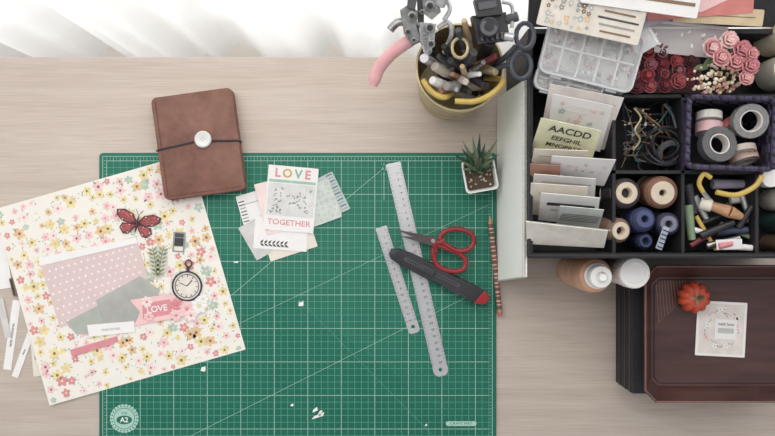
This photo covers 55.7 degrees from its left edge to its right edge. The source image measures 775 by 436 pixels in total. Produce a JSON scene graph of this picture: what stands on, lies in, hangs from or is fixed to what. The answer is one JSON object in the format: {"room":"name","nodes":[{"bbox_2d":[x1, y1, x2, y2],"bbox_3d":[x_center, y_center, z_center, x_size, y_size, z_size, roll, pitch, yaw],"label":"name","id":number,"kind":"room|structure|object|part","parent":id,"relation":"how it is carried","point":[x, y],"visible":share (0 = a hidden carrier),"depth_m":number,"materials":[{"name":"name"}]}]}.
{"room":"craft room","nodes":[
{"label":"craft room","id":0,"kind":"room"},
{"bbox_2d":[30,44,416,56],"bbox_3d":[0.000,0.600,1.870,5.000,0.040,4.200,0,90,0],"label":"floor","id":1,"kind":"structure","parent":0,"point":[241,50],"depth_m":1.85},
{"bbox_2d":[0,0,763,56],"bbox_3d":[0.001,-0.390,0.580,3.015,2.460,0.080,0,90,0],"label":"curtain","id":2,"kind":"object","parent":1,"relation":"on","point":[33,28],"visible":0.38,"depth_m":1.49,"materials":[{"name":"white fabric"}]},
{"bbox_2d":[0,57,774,435],"bbox_3d":[0.000,0.129,1.475,1.700,0.750,0.742,0,90,0],"label":"desk","id":3,"kind":"object","parent":1,"relation":"on","point":[556,340],"visible":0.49,"depth_m":1.10,"materials":[{"name":"brown wood"}]},
{"bbox_2d":[0,235,10,288],"bbox_3d":[-0.578,0.066,1.099,0.031,0.001,0.082,0,90,0],"label":"paper tag","id":4,"kind":"object","parent":3,"relation":"on","point":[5,275],"depth_m":1.10,"materials":[{"name":"white paper"}]},
{"bbox_2d":[0,298,10,337],"bbox_3d":[-0.575,0.150,1.099,0.010,0.001,0.060,-12,90,0],"label":"paper tag","id":5,"kind":"object","parent":3,"relation":"on","point":[4,320],"visible":1,"depth_m":1.10,"materials":[{"name":"white paper"}]},
{"bbox_2d":[3,300,19,369],"bbox_3d":[-0.563,0.175,1.100,0.012,0.001,0.105,8,90,0],"label":"paper tag","id":6,"kind":"object","parent":3,"relation":"on","point":[15,309],"visible":1,"depth_m":1.10,"materials":[{"name":"white paper"}]},
{"bbox_2d":[9,278,17,295],"bbox_3d":[-0.560,0.103,1.097,0.006,0.005,0.028,-14,90,0],"label":"clip","id":7,"kind":"object","parent":3,"relation":"on","point":[12,284],"visible":1,"depth_m":1.10,"materials":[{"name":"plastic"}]},
{"bbox_2d":[12,332,30,377],"bbox_3d":[-0.545,0.201,1.099,0.010,0.001,0.080,20,90,0],"label":"paper tag","id":8,"kind":"object","parent":3,"relation":"on","point":[26,344],"visible":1,"depth_m":1.10,"materials":[{"name":"white paper"}]},
{"bbox_2d":[30,340,40,376],"bbox_3d":[-0.527,0.210,1.099,0.017,0.001,0.056,0,90,0],"label":"paper tag","id":9,"kind":"object","parent":3,"relation":"on","point":[36,372],"depth_m":1.10,"materials":[{"name":"white paper"}]},
{"bbox_2d":[38,237,137,265],"bbox_3d":[-0.447,0.049,1.095,0.150,0.001,0.012,-13,90,0],"label":"paper strip","id":10,"kind":"object","parent":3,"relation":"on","point":[54,258],"visible":1,"depth_m":1.09,"materials":[{"name":"white paper"}]},
{"bbox_2d":[151,88,246,199],"bbox_3d":[-0.279,-0.109,1.085,0.125,0.024,0.152,-8,90,0],"label":"notebook","id":11,"kind":"object","parent":3,"relation":"on","point":[198,139],"visible":1,"depth_m":1.08,"materials":[{"name":"brown leather"}]},
{"bbox_2d":[99,153,495,435],"bbox_3d":[-0.134,0.125,1.098,0.594,0.003,0.446,0,90,0],"label":"cutting mat","id":12,"kind":"object","parent":3,"relation":"on","point":[349,353],"visible":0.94,"depth_m":1.10,"materials":[{"name":"green plastic"}]},
{"bbox_2d":[0,162,244,404],"bbox_3d":[-0.401,0.092,1.097,0.305,0.001,0.305,-16,90,0],"label":"paper","id":13,"kind":"object","parent":12,"relation":"on","point":[84,215],"visible":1,"depth_m":1.10,"materials":[{"name":"multicoloured paper"}]},
{"bbox_2d":[70,336,117,356],"bbox_3d":[-0.438,0.192,1.095,0.073,0.001,0.011,-17,90,0],"label":"paper strip","id":14,"kind":"object","parent":13,"relation":"on","point":[90,347],"visible":1,"depth_m":1.09,"materials":[{"name":"pink paper"}]},
{"bbox_2d":[41,236,147,327],"bbox_3d":[-0.433,0.093,1.096,0.149,0.001,0.103,-17,90,0],"label":"sheet","id":15,"kind":"object","parent":13,"relation":"on","point":[74,285],"visible":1,"depth_m":1.10,"materials":[{"name":"pink paper"}]},
{"bbox_2d":[66,278,149,333],"bbox_3d":[-0.405,0.146,1.096,0.142,0.001,0.052,-28,90,0],"label":"card","id":16,"kind":"object","parent":13,"relation":"on","point":[78,324],"visible":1,"depth_m":1.10,"materials":[{"name":"paper"}]},
{"bbox_2d":[87,321,134,336],"bbox_3d":[-0.413,0.166,1.095,0.070,0.001,0.018,-5,90,0],"label":"label","id":17,"kind":"object","parent":16,"relation":"on","point":[118,327],"visible":1,"depth_m":1.09,"materials":[{"name":"white paper"}]},
{"bbox_2d":[96,276,159,323],"bbox_3d":[-0.388,0.124,1.095,0.096,0.001,0.075,0,90,0],"label":"sheet","id":18,"kind":"object","parent":16,"relation":"on","point":[115,306],"visible":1,"depth_m":1.09,"materials":[{"name":"grey paper"}]},
{"bbox_2d":[116,209,160,237],"bbox_3d":[-0.374,0.007,1.095,0.068,0.003,0.040,12,90,0],"label":"sticker","id":19,"kind":"object","parent":13,"relation":"on","point":[147,221],"visible":1,"depth_m":1.09,"materials":[{"name":"pink paper"}]},
{"bbox_2d":[130,293,182,325],"bbox_3d":[-0.343,0.136,1.095,0.078,0.001,0.039,-9,90,0],"label":"sticker","id":20,"kind":"object","parent":13,"relation":"on","point":[160,308],"visible":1,"depth_m":1.09,"materials":[{"name":"pink paper"}]},
{"bbox_2d":[141,293,208,321],"bbox_3d":[-0.317,0.134,1.094,0.102,0.002,0.043,0,90,0],"label":"sticker","id":21,"kind":"object","parent":20,"relation":"on","point":[190,310],"visible":1,"depth_m":1.09,"materials":[{"name":"white paper"}]},
{"bbox_2d":[147,246,167,277],"bbox_3d":[-0.343,0.066,1.095,0.032,0.001,0.049,0,90,0],"label":"sticker","id":22,"kind":"object","parent":13,"relation":"on","point":[157,257],"visible":1,"depth_m":1.09,"materials":[{"name":"paper"}]},
{"bbox_2d":[172,232,185,251],"bbox_3d":[-0.311,0.036,1.095,0.018,0.001,0.030,4,90,0],"label":"tag","id":23,"kind":"object","parent":13,"relation":"on","point":[178,237],"visible":1,"depth_m":1.09,"materials":[{"name":"grey paper"}]},
{"bbox_2d":[172,259,201,300],"bbox_3d":[-0.299,0.093,1.094,0.045,0.004,0.062,0,90,0],"label":"sticker","id":24,"kind":"object","parent":13,"relation":"on","point":[186,285],"visible":1,"depth_m":1.09,"materials":[{"name":"white paper"}]},
{"bbox_2d":[236,191,260,224],"bbox_3d":[-0.191,-0.006,1.097,0.056,0.001,0.070,-16,90,0],"label":"card","id":25,"kind":"object","parent":12,"relation":"on","point":[248,204],"visible":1,"depth_m":1.10,"materials":[{"name":"white paper"}]},
{"bbox_2d":[238,215,273,259],"bbox_3d":[-0.188,0.027,1.096,0.050,0.001,0.056,-30,90,0],"label":"card","id":26,"kind":"object","parent":25,"relation":"on","point":[247,230],"visible":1,"depth_m":1.10,"materials":[{"name":"white paper"}]},
{"bbox_2d":[253,216,307,251],"bbox_3d":[-0.159,0.024,1.095,0.080,0.001,0.048,4,90,0],"label":"card","id":27,"kind":"object","parent":26,"relation":"on","point":[284,240],"visible":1,"depth_m":1.09,"materials":[{"name":"white paper"}]},
{"bbox_2d":[254,181,281,234],"bbox_3d":[-0.172,-0.016,1.094,0.036,0.001,0.078,-14,90,0],"label":"card","id":28,"kind":"object","parent":27,"relation":"on","point":[260,188],"visible":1,"depth_m":1.09,"materials":[{"name":"pink paper"}]},
{"bbox_2d":[263,164,318,233],"bbox_3d":[-0.144,-0.028,1.094,0.075,0.001,0.097,5,90,0],"label":"card","id":29,"kind":"object","parent":12,"relation":"on","point":[291,192],"visible":1,"depth_m":1.09,"materials":[{"name":"white paper"}]},
{"bbox_2d":[268,233,316,260],"bbox_3d":[-0.147,0.030,1.096,0.074,0.001,0.050,-18,90,0],"label":"card","id":30,"kind":"object","parent":12,"relation":"on","point":[311,241],"visible":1,"depth_m":1.10,"materials":[{"name":"beige paper"}]},
{"bbox_2d":[200,261,426,425],"bbox_3d":[-0.097,0.214,1.097,0.363,0.001,0.173,24,90,0],"label":"paper scrap","id":31,"kind":"object","parent":12,"relation":"on","point":[320,413],"visible":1,"depth_m":1.10,"materials":[{"name":"white paper"}]},
{"bbox_2d":[318,172,349,212],"bbox_3d":[-0.084,-0.034,1.095,0.034,0.001,0.062,-26,90,0],"label":"card","id":32,"kind":"object","parent":12,"relation":"on","point":[343,205],"visible":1,"depth_m":1.09,"materials":[{"name":"paper"}]},
{"bbox_2d":[314,179,341,226],"bbox_3d":[-0.099,-0.022,1.095,0.046,0.001,0.060,-20,90,0],"label":"card","id":33,"kind":"object","parent":32,"relation":"on","point":[327,209],"visible":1,"depth_m":1.09,"materials":[{"name":"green paper"}]},
{"bbox_2d":[376,226,419,333],"bbox_3d":[0.016,0.093,1.096,0.018,0.001,0.166,-18,90,0],"label":"ruler","id":34,"kind":"object","parent":12,"relation":"on","point":[383,234],"visible":1,"depth_m":1.10,"materials":[{"name":"silver metal"}]},
{"bbox_2d":[386,161,447,376],"bbox_3d":[0.045,0.077,1.096,0.022,0.001,0.327,-13,90,0],"label":"ruler","id":35,"kind":"object","parent":12,"relation":"on","point":[394,170],"visible":1,"depth_m":1.10,"materials":[{"name":"silver metal"}]},
{"bbox_2d":[395,227,475,273],"bbox_3d":[0.070,0.048,1.081,0.121,0.011,0.070,0,90,0],"label":"scissors","id":36,"kind":"object","parent":12,"relation":"on","point":[440,243],"visible":1,"depth_m":1.08,"materials":[{"name":"metal"}]},
{"bbox_2d":[388,248,488,303],"bbox_3d":[0.075,0.085,1.087,0.166,0.019,0.025,27,90,0],"label":"utility knife","id":37,"kind":"object","parent":12,"relation":"on","point":[415,263],"visible":1,"depth_m":1.08,"materials":[{"name":"black plastic"}]},
{"bbox_2d":[454,134,498,193],"bbox_3d":[0.126,-0.078,1.062,0.068,0.075,0.085,0,90,0],"label":"potted succulent","id":38,"kind":"object","parent":12,"relation":"on","point":[479,171],"visible":1,"depth_m":1.05,"materials":[{"name":"green plant"}]},
{"bbox_2d":[488,216,501,316],"bbox_3d":[0.160,0.072,1.093,0.008,0.008,0.150,-6,90,0],"label":"pencil","id":39,"kind":"object","parent":12,"relation":"on","point":[490,223],"visible":1,"depth_m":1.09,"materials":[{"name":"brown wood"}]},
{"bbox_2d":[415,23,503,119],"bbox_3d":[0.094,-0.195,1.025,0.115,0.150,0.115,0,90,0],"label":"bucket","id":40,"kind":"object","parent":3,"relation":"on","point":[447,109],"visible":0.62,"depth_m":1.01,"materials":[{"name":"metal"}]},
{"bbox_2d":[368,0,454,86],"bbox_3d":[0.029,-0.219,0.934,0.107,0.136,0.105,0,90,0],"label":"pliers","id":41,"kind":"object","parent":40,"relation":"in","point":[415,31],"visible":0.99,"depth_m":0.89,"materials":[{"name":"silver metal"}]},
{"bbox_2d":[429,18,497,98],"bbox_3d":[0.094,-0.187,0.944,0.079,0.120,0.080,43,90,0],"label":"tools","id":42,"kind":"object","parent":40,"relation":"in","point":[462,75],"visible":0.98,"depth_m":0.92,"materials":[{"name":"metal"}]},
{"bbox_2d":[421,75,505,104],"bbox_3d":[0.098,-0.166,0.964,0.106,0.076,0.046,-11,90,0],"label":"pliers","id":43,"kind":"object","parent":40,"relation":"in","point":[501,80],"visible":0.86,"depth_m":0.93,"materials":[{"name":"yellow plastic"}]},
{"bbox_2d":[470,0,518,64],"bbox_3d":[0.131,-0.232,0.945,0.058,0.151,0.068,0,90,0],"label":"hand punch","id":44,"kind":"object","parent":40,"relation":"in","point":[489,25],"visible":0.94,"depth_m":0.88,"materials":[{"name":"black plastic"}]},
{"bbox_2d":[482,21,535,80],"bbox_3d":[0.164,-0.201,0.946,0.052,0.108,0.071,39,90,0],"label":"scissors","id":45,"kind":"object","parent":40,"relation":"in","point":[499,64],"visible":0.91,"depth_m":0.90,"materials":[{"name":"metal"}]},
{"bbox_2d":[497,80,526,281],"bbox_3d":[0.170,-0.042,1.015,0.015,0.164,0.275,0,90,0],"label":"paper pad","id":46,"kind":"object","parent":3,"relation":"on","point":[511,105],"visible":0.87,"depth_m":1.00,"materials":[{"name":"white paper"}]},
{"bbox_2d":[557,258,611,292],"bbox_3d":[0.279,0.077,1.024,0.050,0.152,0.050,0,90,0],"label":"paint bottle","id":47,"kind":"object","parent":3,"relation":"on","point":[591,275],"visible":0.98,"depth_m":0.98,"materials":[{"name":"orange plastic"}]},
{"bbox_2d":[601,258,649,288],"bbox_3d":[0.327,0.073,1.035,0.042,0.130,0.042,0,90,0],"label":"bottle","id":48,"kind":"object","parent":3,"relation":"on","point":[631,273],"visible":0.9,"depth_m":0.97,"materials":[{"name":"plastic"}]},
{"bbox_2d":[616,284,645,393],"bbox_3d":[0.451,0.171,1.062,0.219,0.075,0.150,0,90,0],"label":"box","id":49,"kind":"object","parent":3,"relation":"on","point":[629,302],"visible":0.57,"depth_m":1.03,"materials":[{"name":"black plastic"}]},
{"bbox_2d":[644,265,774,402],"bbox_3d":[0.462,0.157,1.008,0.227,0.031,0.187,0,90,0],"label":"wooden tray","id":50,"kind":"object","parent":49,"relation":"on","point":[673,373],"visible":0.91,"depth_m":1.02,"materials":[{"name":"brown wood"}]},
{"bbox_2d":[677,281,709,313],"bbox_3d":[0.420,0.109,1.000,0.043,0.034,0.044,0,90,0],"label":"ornament","id":51,"kind":"object","parent":50,"relation":"on","point":[693,296],"visible":1,"depth_m":0.99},
{"bbox_2d":[695,301,746,357],"bbox_3d":[0.463,0.154,1.016,0.069,0.002,0.076,3,90,0],"label":"card","id":52,"kind":"object","parent":50,"relation":"on","point":[721,327],"visible":0.97,"depth_m":1.02,"materials":[{"name":"white paper"}]},
{"bbox_2d":[506,0,774,257],"bbox_3d":[0.368,-0.130,1.005,0.384,0.190,0.363,0,90,0],"label":"storage box","id":53,"kind":"object","parent":3,"relation":"on","point":[676,245],"depth_m":0.96,"materials":[{"name":"black plastic"}]},
{"bbox_2d":[530,164,559,177],"bbox_3d":[0.200,-0.052,0.930,0.047,0.040,0.031,0,90,0],"label":"card","id":54,"kind":"object","parent":53,"relation":"in","point":[534,168],"visible":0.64,"depth_m":0.92,"materials":[{"name":"paper"}]},
{"bbox_2d":[530,183,587,214],"bbox_3d":[0.219,-0.019,0.936,0.085,0.050,0.044,4,90,0],"label":"note card","id":55,"kind":"object","parent":53,"relation":"in","point":[537,189],"visible":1,"depth_m":0.92,"materials":[{"name":"beige paper"}]},
{"bbox_2d":[532,149,587,164],"bbox_3d":[0.220,-0.066,0.926,0.080,0.048,0.039,0,90,0],"label":"envelope","id":56,"kind":"object","parent":53,"relation":"in","point":[540,156],"visible":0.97,"depth_m":0.91,"materials":[{"name":"beige paper"}]},
{"bbox_2d":[533,174,595,196],"bbox_3d":[0.227,-0.036,0.938,0.090,0.046,0.032,5,90,0],"label":"note card","id":57,"kind":"object","parent":53,"relation":"in","point":[590,183],"visible":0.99,"depth_m":0.92,"materials":[{"name":"white paper"}]},
{"bbox_2d":[533,118,600,157],"bbox_3d":[0.225,-0.095,0.924,0.084,0.052,0.039,12,90,0],"label":"sheet","id":58,"kind":"object","parent":53,"relation":"in","point":[550,134],"visible":0.88,"depth_m":0.92,"materials":[{"name":"paper"}]},
{"bbox_2d":[526,221,610,247],"bbox_3d":[0.224,0.021,0.921,0.107,0.031,0.030,3,90,0],"label":"folded card","id":59,"kind":"object","parent":53,"relation":"in","point":[540,233],"visible":1,"depth_m":0.92,"materials":[{"name":"white paper"}]},
{"bbox_2d":[533,64,603,101],"bbox_3d":[0.228,-0.169,0.930,0.088,0.025,0.037,15,90,0],"label":"case","id":60,"kind":"object","parent":53,"relation":"in","point":[542,82],"visible":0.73,"depth_m":0.92,"materials":[{"name":"plastic"}]},
{"bbox_2d":[538,193,599,221],"bbox_3d":[0.231,-0.011,0.934,0.086,0.053,0.035,5,90,0],"label":"note card","id":61,"kind":"object","parent":53,"relation":"in","point":[550,203],"visible":0.48,"depth_m":0.92,"materials":[{"name":"white paper"}]},
{"bbox_2d":[556,205,603,227],"bbox_3d":[0.243,0.000,0.927,0.063,0.047,0.025,5,90,0],"label":"card","id":62,"kind":"object","parent":53,"relation":"in","point":[567,215],"visible":0.94,"depth_m":0.92,"materials":[{"name":"grey paper"}]},
{"bbox_2d":[549,94,612,151],"bbox_3d":[0.241,-0.120,0.932,0.087,0.060,0.050,11,90,0],"label":"card","id":63,"kind":"object","parent":53,"relation":"in","point":[575,111],"visible":0.65,"depth_m":0.92,"materials":[{"name":"white paper"}]},
{"bbox_2d":[550,156,615,185],"bbox_3d":[0.241,-0.059,0.925,0.081,0.050,0.030,4,90,0],"label":"photo card","id":64,"kind":"object","parent":53,"relation":"in","point":[600,169],"visible":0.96,"depth_m":0.92,"materials":[{"name":"white paper"}]},
{"bbox_2d":[543,84,623,149],"bbox_3d":[0.245,-0.129,0.942,0.098,0.061,0.060,11,90,0],"label":"card","id":65,"kind":"object","parent":53,"relation":"in","point":[616,101],"visible":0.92,"depth_m":0.92,"materials":[{"name":"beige paper"}]},
{"bbox_2d":[537,27,644,93],"bbox_3d":[0.253,-0.202,0.918,0.121,0.028,0.075,14,90,0],"label":"case","id":66,"kind":"object","parent":53,"relation":"in","point":[610,61],"visible":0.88,"depth_m":0.92,"materials":[{"name":"plastic"}]},
{"bbox_2d":[536,0,646,44],"bbox_3d":[0.247,-0.248,0.882,0.125,0.017,0.055,12,90,0],"label":"pack","id":67,"kind":"object","parent":66,"relation":"on","point":[609,23],"visible":1,"depth_m":0.88},
{"bbox_2d":[580,0,700,18],"bbox_3d":[0.301,-0.262,0.873,0.140,0.009,0.030,8,90,0],"label":"pack","id":68,"kind":"object","parent":67,"relation":"on","point":[680,8],"visible":1,"depth_m":0.87},
{"bbox_2d":[563,79,623,94],"bbox_3d":[0.264,-0.176,0.943,0.083,0.018,0.031,14,90,0],"label":"case","id":69,"kind":"object","parent":53,"relation":"in","point":[607,93],"visible":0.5,"depth_m":0.94,"materials":[{"name":"plastic"}]},
{"bbox_2d":[599,217,629,242],"bbox_3d":[0.294,0.014,0.963,0.037,0.058,0.036,0,90,0],"label":"thread spool","id":70,"kind":"object","parent":53,"relation":"in","point":[620,229],"visible":0.7,"depth_m":0.94,"materials":[{"name":"beige plastic"}]},
{"bbox_2d":[599,178,639,208],"bbox_3d":[0.305,-0.032,0.963,0.040,0.055,0.040,0,90,0],"label":"thread spool","id":71,"kind":"object","parent":53,"relation":"in","point":[627,190],"visible":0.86,"depth_m":0.94,"materials":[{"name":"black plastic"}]},
{"bbox_2d":[620,207,654,233],"bbox_3d":[0.328,0.004,0.963,0.033,0.057,0.036,0,90,0],"label":"thread spool","id":72,"kind":"object","parent":53,"relation":"in","point":[642,219],"visible":0.82,"depth_m":0.94,"materials":[{"name":"blue fabric"}]},
{"bbox_2d":[624,232,652,249],"bbox_3d":[0.335,0.030,0.978,0.024,0.055,0.024,0,90,0],"label":"thread spool","id":73,"kind":"object","parent":53,"relation":"in","point":[643,240],"visible":0.9,"depth_m":0.96,"materials":[{"name":"blue fabric"}]},
{"bbox_2d":[621,106,662,167],"bbox_3d":[0.331,-0.105,0.955,0.058,0.022,0.080,0,90,0],"label":"pin","id":74,"kind":"object","parent":53,"relation":"in","point":[649,114],"visible":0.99,"depth_m":0.95,"materials":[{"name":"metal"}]},
{"bbox_2d":[632,103,677,149],"bbox_3d":[0.343,-0.118,0.945,0.060,0.013,0.054,-9,90,0],"label":"metal hook","id":75,"kind":"object","parent":74,"relation":"on","point":[665,105],"visible":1,"depth_m":0.94,"materials":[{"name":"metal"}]},
{"bbox_2d":[622,101,671,169],"bbox_3d":[0.350,-0.107,0.974,0.076,0.030,0.097,0,90,0],"label":"cord","id":76,"kind":"object","parent":53,"relation":"in","point":[664,112],"visible":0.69,"depth_m":0.97,"materials":[{"name":"rubber"}]},
{"bbox_3d":[0.357,-0.093,0.962,0.058,0.054,0.052,0,90,0],"label":"cord coil","id":77,"kind":"part","parent":53,"relation":"part of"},
{"bbox_2d":[636,175,677,208],"bbox_3d":[0.354,-0.035,0.963,0.045,0.059,0.047,0,90,0],"label":"thread spool","id":78,"kind":"object","parent":53,"relation":"in","point":[660,192],"visible":0.97,"depth_m":0.94,"materials":[{"name":"brown fabric"}]},
{"bbox_2d":[643,14,672,27],"bbox_3d":[0.328,-0.248,0.899,0.070,0.005,0.020,-16,90,0],"label":"envelope","id":79,"kind":"object","parent":53,"relation":"on","point":[647,23],"visible":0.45,"depth_m":0.90,"materials":[{"name":"paper"}]},
{"bbox_2d":[650,213,678,234],"bbox_3d":[0.363,0.008,0.963,0.036,0.058,0.030,0,90,0],"label":"thread spool","id":80,"kind":"object","parent":53,"relation":"in","point":[669,220],"visible":0.78,"depth_m":0.94,"materials":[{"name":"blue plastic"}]},
{"bbox_2d":[656,226,669,249],"bbox_3d":[0.350,0.026,0.934,0.009,0.005,0.030,20,90,0],"label":"ribbon","id":81,"kind":"object","parent":80,"relation":"on","point":[662,238],"visible":1,"depth_m":0.93,"materials":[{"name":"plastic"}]},
{"bbox_2d":[627,47,703,93],"bbox_3d":[0.356,-0.191,0.939,0.107,0.039,0.066,-5,90,0],"label":"roses","id":82,"kind":"object","parent":53,"relation":"in","point":[663,72],"visible":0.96,"depth_m":0.93,"materials":[{"name":"red paper"}]},
{"bbox_2d":[625,21,727,57],"bbox_3d":[0.363,-0.226,0.921,0.125,0.007,0.040,6,90,0],"label":"pack","id":83,"kind":"object","parent":53,"relation":"in","point":[678,38],"visible":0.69,"depth_m":0.92,"materials":[{"name":"clear plastic"}]},
{"bbox_2d":[632,26,658,54],"bbox_3d":[0.313,-0.228,0.909,0.030,0.006,0.045,-30,90,0],"label":"pack","id":84,"kind":"object","parent":83,"relation":"on","point":[651,40],"visible":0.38,"depth_m":0.91,"materials":[{"name":"plastic"}]},
{"bbox_2d":[687,61,740,94],"bbox_3d":[0.410,-0.176,0.936,0.069,0.058,0.046,0,90,0],"label":"dried flowers","id":85,"kind":"object","parent":53,"relation":"in","point":[714,84],"visible":0.96,"depth_m":0.92,"materials":[{"name":"beige plant"}]},
{"bbox_2d":[660,94,774,171],"bbox_3d":[0.430,-0.106,0.963,0.118,0.099,0.099,0,90,0],"label":"woven basket","id":86,"kind":"object","parent":53,"relation":"in","point":[691,158],"visible":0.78,"depth_m":0.93,"materials":[{"name":"purple wicker"}]},
{"bbox_2d":[695,119,722,137],"bbox_3d":[0.416,-0.115,0.949,0.035,0.036,0.022,0,90,0],"label":"tape roll","id":87,"kind":"object","parent":86,"relation":"in","point":[701,126],"visible":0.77,"depth_m":0.94,"materials":[{"name":"pink paper"}]},
{"bbox_2d":[696,109,722,121],"bbox_3d":[0.414,-0.130,0.944,0.033,0.033,0.016,0,90,0],"label":"tape roll","id":88,"kind":"object","parent":86,"relation":"in","point":[715,114],"visible":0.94,"depth_m":0.93,"materials":[{"name":"beige paper"}]},
{"bbox_2d":[697,126,736,162],"bbox_3d":[0.417,-0.092,0.928,0.046,0.020,0.046,0,90,0],"label":"tape roll","id":89,"kind":"object","parent":86,"relation":"in","point":[728,140],"visible":1,"depth_m":0.92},
{"bbox_2d":[722,117,742,135],"bbox_3d":[0.446,-0.117,0.957,0.032,0.031,0.029,-31,90,0],"label":"tape roll","id":90,"kind":"object","parent":86,"relation":"in","point":[726,124],"visible":0.27,"depth_m":0.95,"materials":[{"name":"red paper"}]},
{"bbox_2d":[728,150,759,165],"bbox_3d":[0.460,-0.077,0.948,0.036,0.038,0.024,-10,90,0],"label":"tape roll","id":91,"kind":"object","parent":86,"relation":"in","point":[747,157],"visible":0.82,"depth_m":0.94,"materials":[{"name":"pink paper"}]},
{"bbox_2d":[734,142,756,154],"bbox_3d":[0.453,-0.087,0.936,0.032,0.033,0.016,0,90,0],"label":"tape roll","id":92,"kind":"object","parent":91,"relation":"on","point":[750,146],"visible":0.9,"depth_m":0.92,"materials":[{"name":"beige paper"}]},
{"bbox_2d":[729,104,768,137],"bbox_3d":[0.458,-0.123,0.928,0.044,0.021,0.044,0,90,0],"label":"tape roll","id":93,"kind":"object","parent":86,"relation":"in","point":[762,116],"visible":1,"depth_m":0.92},
{"bbox_2d":[672,9,763,26],"bbox_3d":[0.406,-0.248,0.899,0.110,0.005,0.020,3,90,0],"label":"envelope","id":94,"kind":"object","parent":53,"relation":"on","point":[756,18],"visible":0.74,"depth_m":0.90,"materials":[{"name":"beige paper"}]},
{"bbox_2d":[647,0,753,19],"bbox_3d":[0.381,-0.261,0.894,0.130,0.010,0.030,-4,90,0],"label":"envelope","id":95,"kind":"object","parent":94,"relation":"on","point":[706,7],"visible":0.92,"depth_m":0.90,"materials":[{"name":"pink paper"}]},
{"bbox_2d":[685,179,753,250],"bbox_3d":[0.432,-0.005,0.955,0.097,0.044,0.095,0,90,0],"label":"pens","id":96,"kind":"object","parent":53,"relation":"in","point":[693,201],"visible":0.96,"depth_m":0.95,"materials":[{"name":"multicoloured plastic"}]},
{"bbox_2d":[699,197,743,219],"bbox_3d":[0.427,-0.011,0.942,0.053,0.030,0.017,20,90,0],"label":"stamp","id":97,"kind":"object","parent":96,"relation":"on","point":[728,211],"visible":1,"depth_m":0.94,"materials":[{"name":"brown wood"}]},
{"bbox_2d":[696,31,759,84],"bbox_3d":[0.421,-0.200,0.925,0.073,0.072,0.060,22,90,0],"label":"bouquet","id":98,"kind":"object","parent":53,"relation":"in","point":[747,61],"visible":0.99,"depth_m":0.90,"materials":[{"name":"pink paper"}]},
{"bbox_2d":[697,172,763,199],"bbox_3d":[0.433,-0.035,0.947,0.085,0.050,0.048,0,90,0],"label":"small snips","id":99,"kind":"object","parent":53,"relation":"in","point":[702,175],"visible":0.99,"depth_m":0.93,"materials":[{"name":"yellow plastic"}]},
{"bbox_2d":[753,26,774,56],"bbox_3d":[0.508,-0.235,0.950,0.040,0.060,0.040,0,90,0],"label":"roll","id":100,"kind":"object","parent":53,"relation":"in","point":[765,46],"visible":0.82,"depth_m":0.96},
{"bbox_2d":[754,57,774,91],"bbox_3d":[0.511,-0.190,0.955,0.042,0.050,0.042,0,90,0],"label":"roll","id":101,"kind":"object","parent":53,"relation":"in","point":[765,77],"visible":0.97,"depth_m":0.96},
{"bbox_2d":[759,189,774,210],"bbox_3d":[0.524,-0.025,0.971,0.030,0.079,0.030,0,90,0],"label":"glue bottle","id":102,"kind":"object","parent":53,"relation":"in","point":[766,197],"visible":0.91,"depth_m":0.99,"materials":[{"name":"beige plastic"}]},
{"bbox_2d":[759,213,774,230],"bbox_3d":[0.523,0.005,0.977,0.027,0.067,0.027,0,90,0],"label":"paint jar","id":103,"kind":"object","parent":53,"relation":"in","point":[767,220],"visible":0.97,"depth_m":0.99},
{"bbox_2d":[759,234,774,250],"bbox_3d":[0.524,0.034,0.980,0.027,0.061,0.027,0,90,0],"label":"paint jar","id":104,"kind":"object","parent":53,"relation":"in","point":[767,242],"visible":0.97,"depth_m":0.99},
{"bbox_2d":[759,170,774,187],"bbox_3d":[0.488,-0.051,0.970,0.023,0.080,0.023,0,90,0],"label":"paint jar","id":105,"kind":"object","parent":53,"relation":"in","point":[769,177],"visible":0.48,"depth_m":0.93,"materials":[{"name":"white plastic"}]}
]}

